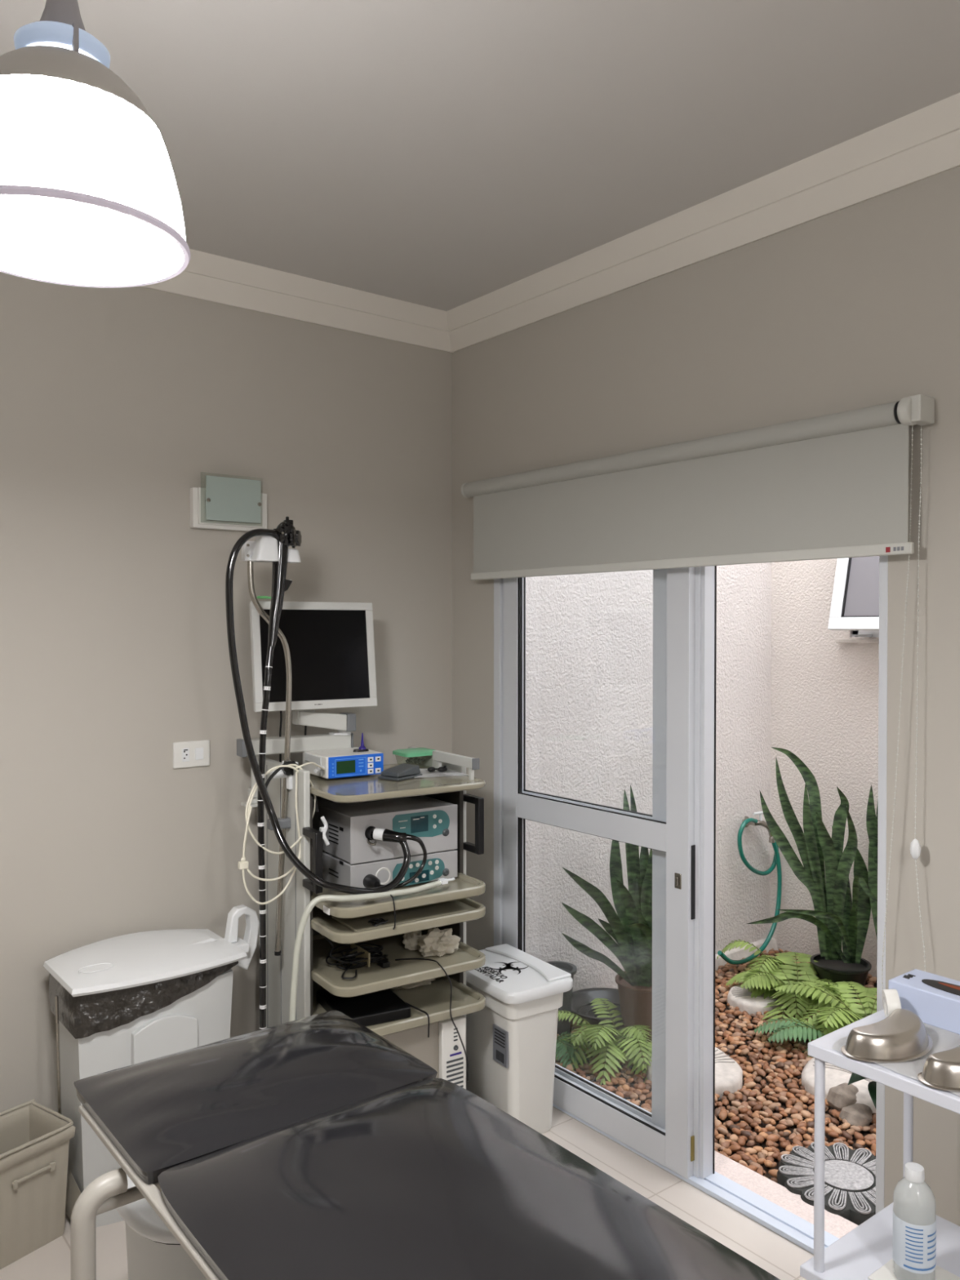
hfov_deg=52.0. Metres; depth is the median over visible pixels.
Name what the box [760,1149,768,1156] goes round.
pebble
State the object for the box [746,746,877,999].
snake plant
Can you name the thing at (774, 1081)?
pebble
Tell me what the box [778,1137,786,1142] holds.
pebble
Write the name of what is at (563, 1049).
fern
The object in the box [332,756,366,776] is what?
print
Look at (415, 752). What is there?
food container
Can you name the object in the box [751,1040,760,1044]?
pebble
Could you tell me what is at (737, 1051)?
pebble
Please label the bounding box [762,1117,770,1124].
pebble
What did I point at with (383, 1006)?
device box
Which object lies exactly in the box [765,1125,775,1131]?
pebble
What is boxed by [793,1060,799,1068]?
pebble
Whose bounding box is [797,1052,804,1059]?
pebble
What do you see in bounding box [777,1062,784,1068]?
pebble
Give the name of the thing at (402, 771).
foot pedal
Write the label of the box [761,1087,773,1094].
pebble
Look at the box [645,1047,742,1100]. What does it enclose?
stepping stone
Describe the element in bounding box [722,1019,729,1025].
pebble
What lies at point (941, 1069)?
dish
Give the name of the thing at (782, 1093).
pebble
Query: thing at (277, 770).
lead
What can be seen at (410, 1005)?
lead
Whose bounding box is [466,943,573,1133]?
waste bin
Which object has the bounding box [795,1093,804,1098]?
pebble
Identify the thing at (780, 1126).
pebble
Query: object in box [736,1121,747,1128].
pebble
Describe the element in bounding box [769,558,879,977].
wall
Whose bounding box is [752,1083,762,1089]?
pebble
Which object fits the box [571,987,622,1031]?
plant pot
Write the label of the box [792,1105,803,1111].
pebble
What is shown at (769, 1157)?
pebble
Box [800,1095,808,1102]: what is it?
pebble
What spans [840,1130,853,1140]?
pebble
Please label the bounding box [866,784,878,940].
snake plant
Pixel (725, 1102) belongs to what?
pebble
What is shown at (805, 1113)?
pebble
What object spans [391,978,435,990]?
wrap
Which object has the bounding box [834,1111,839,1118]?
pebble
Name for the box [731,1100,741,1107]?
pebble
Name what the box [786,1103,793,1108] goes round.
pebble
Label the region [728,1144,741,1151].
pebble
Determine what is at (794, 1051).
pebble
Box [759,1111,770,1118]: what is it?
pebble
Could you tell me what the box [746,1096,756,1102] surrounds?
pebble
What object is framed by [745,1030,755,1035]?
pebble
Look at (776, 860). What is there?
garden hose
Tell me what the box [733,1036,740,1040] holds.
pebble
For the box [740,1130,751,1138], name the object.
pebble
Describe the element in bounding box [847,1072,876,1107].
leaf plant
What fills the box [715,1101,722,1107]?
pebble
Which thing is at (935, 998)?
glove box
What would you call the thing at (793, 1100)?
pebble
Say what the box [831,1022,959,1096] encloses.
paper liner
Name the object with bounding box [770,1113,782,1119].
pebble
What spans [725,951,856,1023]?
fern
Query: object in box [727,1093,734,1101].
pebble
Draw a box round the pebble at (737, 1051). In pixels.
[734,1048,742,1054]
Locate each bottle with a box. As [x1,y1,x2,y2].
[352,733,368,751]
[892,1162,936,1279]
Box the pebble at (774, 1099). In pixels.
[770,1097,777,1102]
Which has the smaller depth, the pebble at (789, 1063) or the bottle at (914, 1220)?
the bottle at (914, 1220)
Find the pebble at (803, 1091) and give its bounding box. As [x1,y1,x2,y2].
[800,1088,806,1094]
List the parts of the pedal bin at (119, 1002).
pedal rod, lid, panel, handle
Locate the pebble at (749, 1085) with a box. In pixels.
[745,1081,755,1088]
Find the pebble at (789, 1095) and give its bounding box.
[786,1092,795,1098]
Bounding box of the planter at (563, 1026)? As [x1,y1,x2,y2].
[545,960,577,1035]
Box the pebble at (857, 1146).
[853,1142,863,1149]
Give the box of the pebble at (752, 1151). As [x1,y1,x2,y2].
[745,1147,756,1155]
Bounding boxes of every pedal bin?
[43,904,259,1227]
[115,1174,207,1279]
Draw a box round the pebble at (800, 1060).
[797,1058,808,1062]
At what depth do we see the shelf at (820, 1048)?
1.78 m
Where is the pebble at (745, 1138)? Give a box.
[740,1135,747,1142]
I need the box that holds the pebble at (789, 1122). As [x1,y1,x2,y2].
[785,1119,793,1126]
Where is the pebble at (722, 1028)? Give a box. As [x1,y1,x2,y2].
[720,1026,726,1032]
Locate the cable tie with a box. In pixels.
[350,943,369,967]
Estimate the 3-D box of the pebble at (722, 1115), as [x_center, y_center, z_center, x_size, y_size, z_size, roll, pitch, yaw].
[0.789,1.547,3.200,0.026,0.020,0.041,0,1,24]
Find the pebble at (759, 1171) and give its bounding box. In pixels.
[755,1168,763,1175]
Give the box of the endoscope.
[225,516,426,1029]
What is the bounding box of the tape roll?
[881,989,901,1017]
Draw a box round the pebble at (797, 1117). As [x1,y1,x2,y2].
[790,1114,803,1121]
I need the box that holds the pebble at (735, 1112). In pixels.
[728,1109,738,1115]
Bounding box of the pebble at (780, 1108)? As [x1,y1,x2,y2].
[777,1106,784,1112]
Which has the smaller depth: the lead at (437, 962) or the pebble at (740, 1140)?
the lead at (437, 962)
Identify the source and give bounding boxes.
[312,795,457,864]
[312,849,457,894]
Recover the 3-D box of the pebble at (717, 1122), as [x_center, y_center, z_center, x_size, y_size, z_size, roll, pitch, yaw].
[0.759,1.546,3.145,0.020,0.018,0.032,0,1,13]
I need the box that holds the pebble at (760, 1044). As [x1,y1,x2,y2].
[755,1042,764,1047]
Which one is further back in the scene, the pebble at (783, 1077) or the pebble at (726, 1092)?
the pebble at (783, 1077)
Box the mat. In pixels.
[867,1258,959,1279]
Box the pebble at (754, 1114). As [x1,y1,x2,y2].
[751,1112,759,1118]
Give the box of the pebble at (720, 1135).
[715,1133,724,1140]
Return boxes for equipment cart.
[236,709,485,1035]
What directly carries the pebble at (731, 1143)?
on the ground
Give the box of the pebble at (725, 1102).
[721,1098,728,1106]
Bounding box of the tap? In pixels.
[742,811,775,843]
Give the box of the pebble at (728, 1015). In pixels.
[725,1013,734,1019]
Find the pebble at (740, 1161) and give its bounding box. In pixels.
[738,1160,747,1165]
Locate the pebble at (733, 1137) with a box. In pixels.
[728,1133,737,1142]
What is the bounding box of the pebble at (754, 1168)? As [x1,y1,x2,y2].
[746,1164,757,1171]
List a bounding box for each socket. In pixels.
[173,739,209,768]
[364,826,375,839]
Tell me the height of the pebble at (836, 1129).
0.020 m
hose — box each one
[288,877,454,1022]
[717,817,782,964]
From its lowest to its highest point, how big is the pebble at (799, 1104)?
0.021 m
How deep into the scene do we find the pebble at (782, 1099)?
3.31 m
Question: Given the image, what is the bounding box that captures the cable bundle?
[323,935,388,979]
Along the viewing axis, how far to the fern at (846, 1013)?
3.94 m
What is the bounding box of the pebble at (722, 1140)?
[719,1137,725,1144]
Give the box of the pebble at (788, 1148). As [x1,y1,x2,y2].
[785,1145,793,1151]
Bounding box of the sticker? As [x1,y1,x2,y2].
[323,905,329,915]
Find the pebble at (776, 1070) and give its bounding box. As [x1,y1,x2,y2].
[773,1067,784,1073]
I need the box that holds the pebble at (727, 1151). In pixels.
[722,1148,731,1155]
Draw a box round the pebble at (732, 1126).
[728,1124,740,1130]
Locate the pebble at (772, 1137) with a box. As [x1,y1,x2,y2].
[765,1133,778,1142]
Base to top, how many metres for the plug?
0.015 m
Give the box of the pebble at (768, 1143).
[765,1140,773,1146]
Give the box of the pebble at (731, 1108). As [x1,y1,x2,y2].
[728,1106,738,1112]
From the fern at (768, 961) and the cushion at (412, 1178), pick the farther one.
the fern at (768, 961)
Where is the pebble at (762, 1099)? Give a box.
[755,1095,766,1102]
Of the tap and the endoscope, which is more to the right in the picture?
the tap
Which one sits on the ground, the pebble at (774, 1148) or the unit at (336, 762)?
the pebble at (774, 1148)
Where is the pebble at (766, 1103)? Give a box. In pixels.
[761,1100,772,1106]
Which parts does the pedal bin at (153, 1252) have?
lid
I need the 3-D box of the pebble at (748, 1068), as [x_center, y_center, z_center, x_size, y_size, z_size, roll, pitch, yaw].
[0.967,1.541,3.530,0.028,0.024,0.041,0,1,30]
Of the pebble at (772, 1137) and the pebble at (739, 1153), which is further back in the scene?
the pebble at (772, 1137)
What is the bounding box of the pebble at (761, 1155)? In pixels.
[757,1151,765,1159]
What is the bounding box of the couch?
[70,1009,780,1279]
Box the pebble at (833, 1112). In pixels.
[831,1109,839,1119]
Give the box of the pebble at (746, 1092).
[742,1089,750,1097]
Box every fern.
[555,997,652,1084]
[555,1031,590,1071]
[716,939,817,981]
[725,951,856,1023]
[753,1017,829,1057]
[775,979,876,1036]
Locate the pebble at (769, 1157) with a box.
[765,1155,773,1168]
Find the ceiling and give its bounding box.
[0,0,959,311]
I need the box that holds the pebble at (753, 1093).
[748,1090,757,1097]
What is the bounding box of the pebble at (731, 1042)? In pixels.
[729,1040,739,1044]
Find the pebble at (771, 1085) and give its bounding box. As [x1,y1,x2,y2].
[768,1083,775,1088]
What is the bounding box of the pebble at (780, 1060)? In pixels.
[775,1057,786,1062]
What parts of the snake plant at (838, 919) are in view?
pot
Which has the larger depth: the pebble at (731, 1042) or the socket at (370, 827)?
the pebble at (731, 1042)
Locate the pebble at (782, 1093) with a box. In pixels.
[778,1091,786,1097]
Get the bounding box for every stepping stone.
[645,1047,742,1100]
[727,985,786,1017]
[777,1142,875,1225]
[801,1057,875,1113]
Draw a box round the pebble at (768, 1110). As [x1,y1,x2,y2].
[764,1108,773,1113]
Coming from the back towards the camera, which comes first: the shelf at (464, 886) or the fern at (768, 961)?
the fern at (768, 961)
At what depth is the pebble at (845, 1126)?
3.12 m
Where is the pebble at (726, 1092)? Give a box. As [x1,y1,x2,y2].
[723,1090,729,1096]
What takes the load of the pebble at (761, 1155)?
on the ground
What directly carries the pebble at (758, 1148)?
on the ground
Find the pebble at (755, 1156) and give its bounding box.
[751,1154,758,1159]
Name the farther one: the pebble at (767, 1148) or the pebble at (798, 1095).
the pebble at (798, 1095)
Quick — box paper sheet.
[413,764,468,777]
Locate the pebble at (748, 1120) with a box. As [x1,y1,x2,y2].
[742,1115,753,1124]
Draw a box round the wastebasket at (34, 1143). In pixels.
[0,1099,75,1269]
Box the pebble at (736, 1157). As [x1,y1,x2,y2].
[729,1154,742,1162]
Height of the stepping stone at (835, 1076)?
0.061 m
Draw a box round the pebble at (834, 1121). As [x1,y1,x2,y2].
[831,1117,839,1124]
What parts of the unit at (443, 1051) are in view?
casing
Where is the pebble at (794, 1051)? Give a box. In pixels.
[791,1048,800,1053]
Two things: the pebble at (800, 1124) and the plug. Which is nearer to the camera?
the plug
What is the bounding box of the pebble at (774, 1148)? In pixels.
[769,1146,780,1152]
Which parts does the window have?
sill, pane, frame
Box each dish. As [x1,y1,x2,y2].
[840,1008,933,1062]
[917,1044,959,1092]
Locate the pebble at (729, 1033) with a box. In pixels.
[724,1030,732,1035]
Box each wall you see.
[0,271,771,1118]
[452,165,959,1255]
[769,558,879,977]
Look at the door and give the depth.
2.82 m
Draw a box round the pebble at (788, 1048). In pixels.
[782,1045,791,1051]
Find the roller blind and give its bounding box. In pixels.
[460,394,934,1006]
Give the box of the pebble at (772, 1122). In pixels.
[769,1118,776,1125]
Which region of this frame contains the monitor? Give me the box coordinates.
[248,600,377,711]
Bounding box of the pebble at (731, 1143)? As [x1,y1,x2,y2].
[729,1141,740,1146]
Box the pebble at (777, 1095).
[772,1093,781,1098]
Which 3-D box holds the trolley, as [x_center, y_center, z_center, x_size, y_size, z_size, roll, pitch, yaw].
[0.959,1.162,1.738,0.366,0.788,0.657,-1,1,-38]
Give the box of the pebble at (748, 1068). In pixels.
[745,1066,753,1072]
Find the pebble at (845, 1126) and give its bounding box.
[840,1122,850,1128]
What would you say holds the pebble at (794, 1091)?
on the ground
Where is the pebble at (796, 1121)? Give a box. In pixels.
[792,1118,799,1125]
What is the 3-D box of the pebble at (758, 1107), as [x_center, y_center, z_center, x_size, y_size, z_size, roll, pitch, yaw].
[0.920,1.549,3.257,0.038,0.022,0.025,0,1,-12]
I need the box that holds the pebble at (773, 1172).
[768,1168,777,1177]
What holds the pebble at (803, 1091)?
on the ground
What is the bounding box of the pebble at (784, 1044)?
[781,1042,793,1048]
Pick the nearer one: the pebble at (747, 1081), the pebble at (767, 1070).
the pebble at (747, 1081)
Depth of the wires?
3.26 m
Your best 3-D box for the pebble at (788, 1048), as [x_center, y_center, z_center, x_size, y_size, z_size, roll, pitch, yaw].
[1.155,1.539,3.703,0.025,0.021,0.038,-1,1,-42]
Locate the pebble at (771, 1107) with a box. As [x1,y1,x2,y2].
[767,1102,779,1111]
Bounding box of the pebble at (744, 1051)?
[741,1048,748,1055]
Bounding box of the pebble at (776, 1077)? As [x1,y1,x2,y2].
[774,1076,782,1081]
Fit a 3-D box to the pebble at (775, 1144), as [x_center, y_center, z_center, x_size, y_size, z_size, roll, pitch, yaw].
[0.901,1.554,3.028,0.036,0.019,0.023,0,1,1]
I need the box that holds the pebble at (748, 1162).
[746,1160,753,1165]
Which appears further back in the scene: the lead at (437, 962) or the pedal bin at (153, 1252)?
the lead at (437, 962)
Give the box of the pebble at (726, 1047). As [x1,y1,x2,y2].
[722,1045,730,1054]
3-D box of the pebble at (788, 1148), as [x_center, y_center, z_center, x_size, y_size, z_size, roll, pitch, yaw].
[0.942,1.547,2.992,0.034,0.018,0.023,-1,1,-37]
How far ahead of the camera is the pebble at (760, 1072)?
3.50 m
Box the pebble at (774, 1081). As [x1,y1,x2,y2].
[772,1079,779,1084]
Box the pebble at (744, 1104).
[741,1101,748,1107]
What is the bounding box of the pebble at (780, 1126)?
[775,1124,786,1129]
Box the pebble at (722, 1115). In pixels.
[718,1111,727,1120]
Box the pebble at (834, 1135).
[827,1131,839,1137]
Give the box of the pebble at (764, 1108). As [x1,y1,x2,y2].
[762,1106,768,1111]
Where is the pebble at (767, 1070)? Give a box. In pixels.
[765,1068,773,1073]
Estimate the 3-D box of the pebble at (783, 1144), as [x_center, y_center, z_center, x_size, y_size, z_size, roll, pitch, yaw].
[0.934,1.548,3.016,0.028,0.017,0.028,0,1,9]
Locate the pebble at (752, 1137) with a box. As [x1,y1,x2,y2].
[748,1134,755,1141]
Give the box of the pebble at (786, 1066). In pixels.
[781,1064,790,1071]
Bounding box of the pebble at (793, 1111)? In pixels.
[790,1108,798,1114]
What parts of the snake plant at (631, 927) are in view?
pot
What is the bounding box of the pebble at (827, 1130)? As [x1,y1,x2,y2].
[824,1127,835,1133]
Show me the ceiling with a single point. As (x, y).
(445, 155)
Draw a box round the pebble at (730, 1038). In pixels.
[727,1035,734,1042]
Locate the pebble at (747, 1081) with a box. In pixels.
[743,1079,754,1084]
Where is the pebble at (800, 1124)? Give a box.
[796,1121,807,1128]
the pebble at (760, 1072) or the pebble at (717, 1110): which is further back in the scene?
the pebble at (760, 1072)
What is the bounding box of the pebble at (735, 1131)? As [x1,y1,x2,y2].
[731,1128,741,1135]
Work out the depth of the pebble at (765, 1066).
3.54 m
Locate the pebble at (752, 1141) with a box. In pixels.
[747,1140,756,1145]
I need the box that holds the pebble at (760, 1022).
[757,1020,763,1026]
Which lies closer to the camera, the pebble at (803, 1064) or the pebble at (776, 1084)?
the pebble at (776, 1084)
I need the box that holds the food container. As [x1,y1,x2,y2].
[392,747,434,757]
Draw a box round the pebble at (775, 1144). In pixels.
[772,1141,778,1147]
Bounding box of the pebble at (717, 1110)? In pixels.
[715,1107,720,1118]
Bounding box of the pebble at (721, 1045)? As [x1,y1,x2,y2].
[718,1043,726,1047]
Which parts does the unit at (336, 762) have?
blue panel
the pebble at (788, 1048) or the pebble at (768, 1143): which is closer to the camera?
the pebble at (768, 1143)
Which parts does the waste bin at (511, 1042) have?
lid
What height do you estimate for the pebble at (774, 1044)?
0.025 m
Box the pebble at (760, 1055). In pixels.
[757,1053,764,1059]
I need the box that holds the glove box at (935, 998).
[888,968,959,1034]
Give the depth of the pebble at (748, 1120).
3.17 m
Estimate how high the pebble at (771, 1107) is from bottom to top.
0.023 m
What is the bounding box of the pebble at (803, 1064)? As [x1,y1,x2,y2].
[800,1062,807,1068]
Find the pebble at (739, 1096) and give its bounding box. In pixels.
[734,1093,742,1100]
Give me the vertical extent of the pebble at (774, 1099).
0.021 m
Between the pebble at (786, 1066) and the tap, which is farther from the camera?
the tap
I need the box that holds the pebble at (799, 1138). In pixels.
[792,1135,802,1141]
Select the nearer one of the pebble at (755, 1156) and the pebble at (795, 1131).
the pebble at (755, 1156)
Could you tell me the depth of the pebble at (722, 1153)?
2.96 m
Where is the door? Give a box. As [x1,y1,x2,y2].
[493,555,888,1253]
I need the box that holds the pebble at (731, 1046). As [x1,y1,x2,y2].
[727,1044,734,1050]
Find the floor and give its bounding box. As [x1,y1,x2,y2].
[0,1106,813,1279]
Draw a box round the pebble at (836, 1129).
[829,1125,842,1134]
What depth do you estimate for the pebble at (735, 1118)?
3.17 m
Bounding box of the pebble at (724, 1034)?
[722,1032,729,1038]
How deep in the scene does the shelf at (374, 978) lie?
2.90 m
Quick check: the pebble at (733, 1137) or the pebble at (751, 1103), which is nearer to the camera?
the pebble at (733, 1137)
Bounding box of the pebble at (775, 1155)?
[771,1152,780,1159]
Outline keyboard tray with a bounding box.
[332,901,467,931]
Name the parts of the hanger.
clamp knob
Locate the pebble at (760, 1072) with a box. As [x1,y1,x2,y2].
[756,1068,765,1076]
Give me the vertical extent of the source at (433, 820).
0.143 m
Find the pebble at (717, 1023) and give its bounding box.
[715,1019,723,1026]
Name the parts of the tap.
spout, tap handle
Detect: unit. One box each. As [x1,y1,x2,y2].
[302,746,383,778]
[381,1015,466,1088]
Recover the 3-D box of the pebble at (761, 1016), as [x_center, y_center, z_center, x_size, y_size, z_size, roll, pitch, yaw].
[1.156,1.541,4.008,0.042,0.022,0.026,0,1,6]
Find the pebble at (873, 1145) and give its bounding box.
[871,1143,875,1152]
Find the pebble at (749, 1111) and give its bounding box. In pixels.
[746,1109,752,1115]
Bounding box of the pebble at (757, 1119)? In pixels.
[752,1117,760,1124]
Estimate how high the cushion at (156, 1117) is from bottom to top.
0.062 m
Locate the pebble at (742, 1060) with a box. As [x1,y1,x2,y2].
[736,1056,746,1063]
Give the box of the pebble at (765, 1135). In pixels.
[758,1132,768,1139]
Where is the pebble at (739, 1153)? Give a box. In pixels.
[736,1151,745,1155]
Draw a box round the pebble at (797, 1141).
[792,1137,803,1146]
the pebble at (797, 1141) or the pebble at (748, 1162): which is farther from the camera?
the pebble at (797, 1141)
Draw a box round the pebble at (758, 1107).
[752,1104,763,1111]
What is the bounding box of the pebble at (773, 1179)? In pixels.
[770,1177,777,1182]
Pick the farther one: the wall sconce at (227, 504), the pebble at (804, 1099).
the pebble at (804, 1099)
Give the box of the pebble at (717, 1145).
[715,1142,720,1150]
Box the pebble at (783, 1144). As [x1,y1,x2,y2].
[779,1142,789,1147]
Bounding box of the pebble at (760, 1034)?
[755,1031,763,1037]
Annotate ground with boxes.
[569,951,876,1179]
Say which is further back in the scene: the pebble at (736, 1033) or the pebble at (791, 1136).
the pebble at (736, 1033)
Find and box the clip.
[256,595,271,599]
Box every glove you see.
[402,930,422,950]
[418,927,460,956]
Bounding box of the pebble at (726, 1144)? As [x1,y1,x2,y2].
[720,1140,729,1148]
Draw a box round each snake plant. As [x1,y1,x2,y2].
[561,784,652,1043]
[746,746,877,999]
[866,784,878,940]
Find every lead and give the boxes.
[265,761,319,812]
[368,894,395,929]
[395,958,468,1080]
[405,1002,429,1037]
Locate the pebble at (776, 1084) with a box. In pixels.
[774,1082,785,1088]
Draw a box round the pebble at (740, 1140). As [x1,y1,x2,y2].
[737,1137,745,1146]
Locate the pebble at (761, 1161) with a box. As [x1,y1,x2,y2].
[756,1158,765,1164]
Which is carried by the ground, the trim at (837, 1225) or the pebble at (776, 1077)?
the pebble at (776, 1077)
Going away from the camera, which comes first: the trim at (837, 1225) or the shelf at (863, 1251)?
the shelf at (863, 1251)
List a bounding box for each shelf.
[310,762,485,803]
[311,871,485,918]
[311,897,485,943]
[311,928,485,997]
[312,975,485,1035]
[800,1202,959,1279]
[808,1008,959,1114]
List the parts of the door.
roller plate, strike plate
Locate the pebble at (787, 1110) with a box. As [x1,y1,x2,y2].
[783,1107,791,1114]
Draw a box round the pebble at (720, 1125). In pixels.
[715,1124,728,1133]
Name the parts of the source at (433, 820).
panel, teal panel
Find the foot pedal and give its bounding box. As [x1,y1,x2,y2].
[377,763,422,781]
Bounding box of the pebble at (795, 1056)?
[792,1053,799,1059]
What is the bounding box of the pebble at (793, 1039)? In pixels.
[787,1037,796,1043]
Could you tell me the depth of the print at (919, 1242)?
1.81 m
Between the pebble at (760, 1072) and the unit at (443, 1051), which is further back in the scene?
the pebble at (760, 1072)
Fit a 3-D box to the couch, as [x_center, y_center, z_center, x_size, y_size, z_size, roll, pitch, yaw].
[0.067,1.172,1.228,0.708,0.781,1.955,-1,1,-38]
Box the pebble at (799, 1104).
[794,1102,803,1106]
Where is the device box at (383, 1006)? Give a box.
[316,988,410,1026]
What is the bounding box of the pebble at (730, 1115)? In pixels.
[727,1112,736,1119]
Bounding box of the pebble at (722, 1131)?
[717,1127,728,1135]
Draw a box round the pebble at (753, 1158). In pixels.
[747,1155,757,1163]
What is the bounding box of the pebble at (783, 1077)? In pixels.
[777,1073,787,1080]
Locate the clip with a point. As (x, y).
(257, 597)
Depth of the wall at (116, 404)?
3.08 m
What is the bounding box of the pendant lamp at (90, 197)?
[0,0,191,288]
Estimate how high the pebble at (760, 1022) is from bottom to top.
0.025 m
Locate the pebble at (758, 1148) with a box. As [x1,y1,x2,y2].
[752,1146,763,1153]
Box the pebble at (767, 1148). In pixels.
[764,1146,772,1151]
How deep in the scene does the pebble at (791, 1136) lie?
3.06 m
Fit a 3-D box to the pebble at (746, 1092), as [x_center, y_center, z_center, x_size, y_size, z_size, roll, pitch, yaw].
[0.912,1.545,3.350,0.031,0.020,0.030,0,1,-21]
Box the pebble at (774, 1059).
[771,1055,782,1062]
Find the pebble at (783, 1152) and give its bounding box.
[780,1151,790,1155]
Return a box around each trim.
[140,248,453,352]
[446,92,959,352]
[714,1151,858,1238]
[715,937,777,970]
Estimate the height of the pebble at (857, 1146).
0.021 m
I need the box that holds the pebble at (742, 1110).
[738,1106,748,1113]
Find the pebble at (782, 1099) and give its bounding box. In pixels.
[777,1095,787,1102]
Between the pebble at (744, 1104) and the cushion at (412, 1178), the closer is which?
the cushion at (412, 1178)
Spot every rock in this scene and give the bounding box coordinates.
[826,1082,858,1111]
[839,1102,872,1127]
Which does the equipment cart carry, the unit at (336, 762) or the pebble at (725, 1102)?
the unit at (336, 762)
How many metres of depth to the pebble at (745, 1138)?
3.05 m
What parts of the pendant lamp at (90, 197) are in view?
bracket arm, lamp shade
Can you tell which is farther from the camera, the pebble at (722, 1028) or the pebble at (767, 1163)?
the pebble at (722, 1028)
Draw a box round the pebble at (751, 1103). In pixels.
[747,1100,758,1107]
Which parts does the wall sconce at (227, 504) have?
plate, glass plate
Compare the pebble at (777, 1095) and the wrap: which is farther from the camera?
the pebble at (777, 1095)
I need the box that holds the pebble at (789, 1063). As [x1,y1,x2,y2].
[783,1060,793,1066]
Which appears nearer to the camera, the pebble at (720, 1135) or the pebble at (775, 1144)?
the pebble at (775, 1144)
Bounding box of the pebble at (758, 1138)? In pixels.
[755,1134,764,1142]
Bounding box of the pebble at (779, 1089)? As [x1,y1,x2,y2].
[773,1086,782,1093]
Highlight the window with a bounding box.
[827,555,879,643]
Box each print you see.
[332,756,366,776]
[398,817,424,828]
[494,1027,505,1062]
[903,1226,936,1271]
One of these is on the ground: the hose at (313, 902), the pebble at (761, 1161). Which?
the pebble at (761, 1161)
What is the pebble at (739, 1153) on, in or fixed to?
on the ground
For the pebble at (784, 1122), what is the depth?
3.15 m
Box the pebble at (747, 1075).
[745,1073,752,1077]
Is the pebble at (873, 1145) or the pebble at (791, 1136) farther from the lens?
the pebble at (791, 1136)
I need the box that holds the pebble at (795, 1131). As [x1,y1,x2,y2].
[793,1128,801,1135]
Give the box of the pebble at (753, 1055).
[749,1053,759,1060]
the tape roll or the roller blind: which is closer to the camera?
the tape roll
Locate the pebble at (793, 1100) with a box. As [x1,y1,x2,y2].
[787,1097,798,1105]
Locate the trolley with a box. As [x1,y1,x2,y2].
[800,1008,959,1279]
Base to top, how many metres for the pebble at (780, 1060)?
0.021 m
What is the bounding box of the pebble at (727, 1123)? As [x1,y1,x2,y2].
[724,1120,733,1128]
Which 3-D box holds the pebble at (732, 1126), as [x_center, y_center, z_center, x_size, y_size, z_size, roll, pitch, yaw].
[0.807,1.546,3.116,0.033,0.022,0.034,0,1,4]
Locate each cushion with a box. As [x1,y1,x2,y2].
[74,1009,437,1184]
[157,1077,780,1279]
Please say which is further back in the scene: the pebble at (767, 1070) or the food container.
the pebble at (767, 1070)
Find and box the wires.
[404,757,425,764]
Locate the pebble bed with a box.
[555,948,876,1168]
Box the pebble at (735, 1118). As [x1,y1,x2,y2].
[730,1115,739,1122]
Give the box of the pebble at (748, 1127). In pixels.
[743,1124,751,1129]
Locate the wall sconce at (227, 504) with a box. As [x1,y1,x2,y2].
[189,475,266,531]
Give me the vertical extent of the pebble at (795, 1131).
0.021 m
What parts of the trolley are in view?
leg, leg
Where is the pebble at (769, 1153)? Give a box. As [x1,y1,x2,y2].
[766,1151,773,1156]
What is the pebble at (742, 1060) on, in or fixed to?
on the ground
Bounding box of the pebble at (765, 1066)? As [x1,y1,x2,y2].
[762,1064,770,1073]
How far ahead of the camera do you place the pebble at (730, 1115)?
3.19 m
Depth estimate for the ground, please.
3.27 m
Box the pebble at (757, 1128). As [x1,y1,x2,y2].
[755,1125,762,1133]
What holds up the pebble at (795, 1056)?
on the ground
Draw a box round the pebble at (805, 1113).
[800,1110,811,1118]
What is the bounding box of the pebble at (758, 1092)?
[751,1088,760,1097]
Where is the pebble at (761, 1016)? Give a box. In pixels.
[758,1014,765,1020]
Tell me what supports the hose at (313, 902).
on the equipment cart
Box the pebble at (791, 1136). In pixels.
[788,1133,796,1140]
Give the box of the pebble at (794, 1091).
[789,1088,802,1094]
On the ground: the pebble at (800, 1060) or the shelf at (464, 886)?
the pebble at (800, 1060)
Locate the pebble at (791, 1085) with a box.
[786,1082,799,1089]
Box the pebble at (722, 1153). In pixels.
[719,1151,728,1156]
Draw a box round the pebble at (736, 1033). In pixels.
[731,1031,741,1036]
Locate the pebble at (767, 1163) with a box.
[764,1160,773,1167]
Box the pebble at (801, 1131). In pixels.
[795,1127,805,1134]
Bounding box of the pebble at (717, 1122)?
[715,1120,720,1127]
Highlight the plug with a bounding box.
[377,959,390,968]
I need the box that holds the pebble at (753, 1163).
[750,1161,763,1168]
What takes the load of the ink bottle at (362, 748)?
on the unit at (336, 762)
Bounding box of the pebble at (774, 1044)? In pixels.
[771,1042,781,1048]
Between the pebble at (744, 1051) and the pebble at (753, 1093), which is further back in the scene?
the pebble at (744, 1051)
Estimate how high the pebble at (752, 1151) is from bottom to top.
0.020 m
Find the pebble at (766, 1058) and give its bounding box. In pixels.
[762,1055,770,1061]
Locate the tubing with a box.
[237,761,329,904]
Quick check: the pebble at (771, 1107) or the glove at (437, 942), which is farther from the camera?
the pebble at (771, 1107)
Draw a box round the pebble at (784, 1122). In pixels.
[778,1120,788,1127]
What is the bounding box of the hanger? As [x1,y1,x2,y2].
[241,535,300,955]
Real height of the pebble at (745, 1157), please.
0.022 m
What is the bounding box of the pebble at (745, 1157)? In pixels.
[739,1154,751,1162]
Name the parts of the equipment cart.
post plate, monitor arm, arm, mount plate, grip handle, panel, arm, panel, rail, grip handle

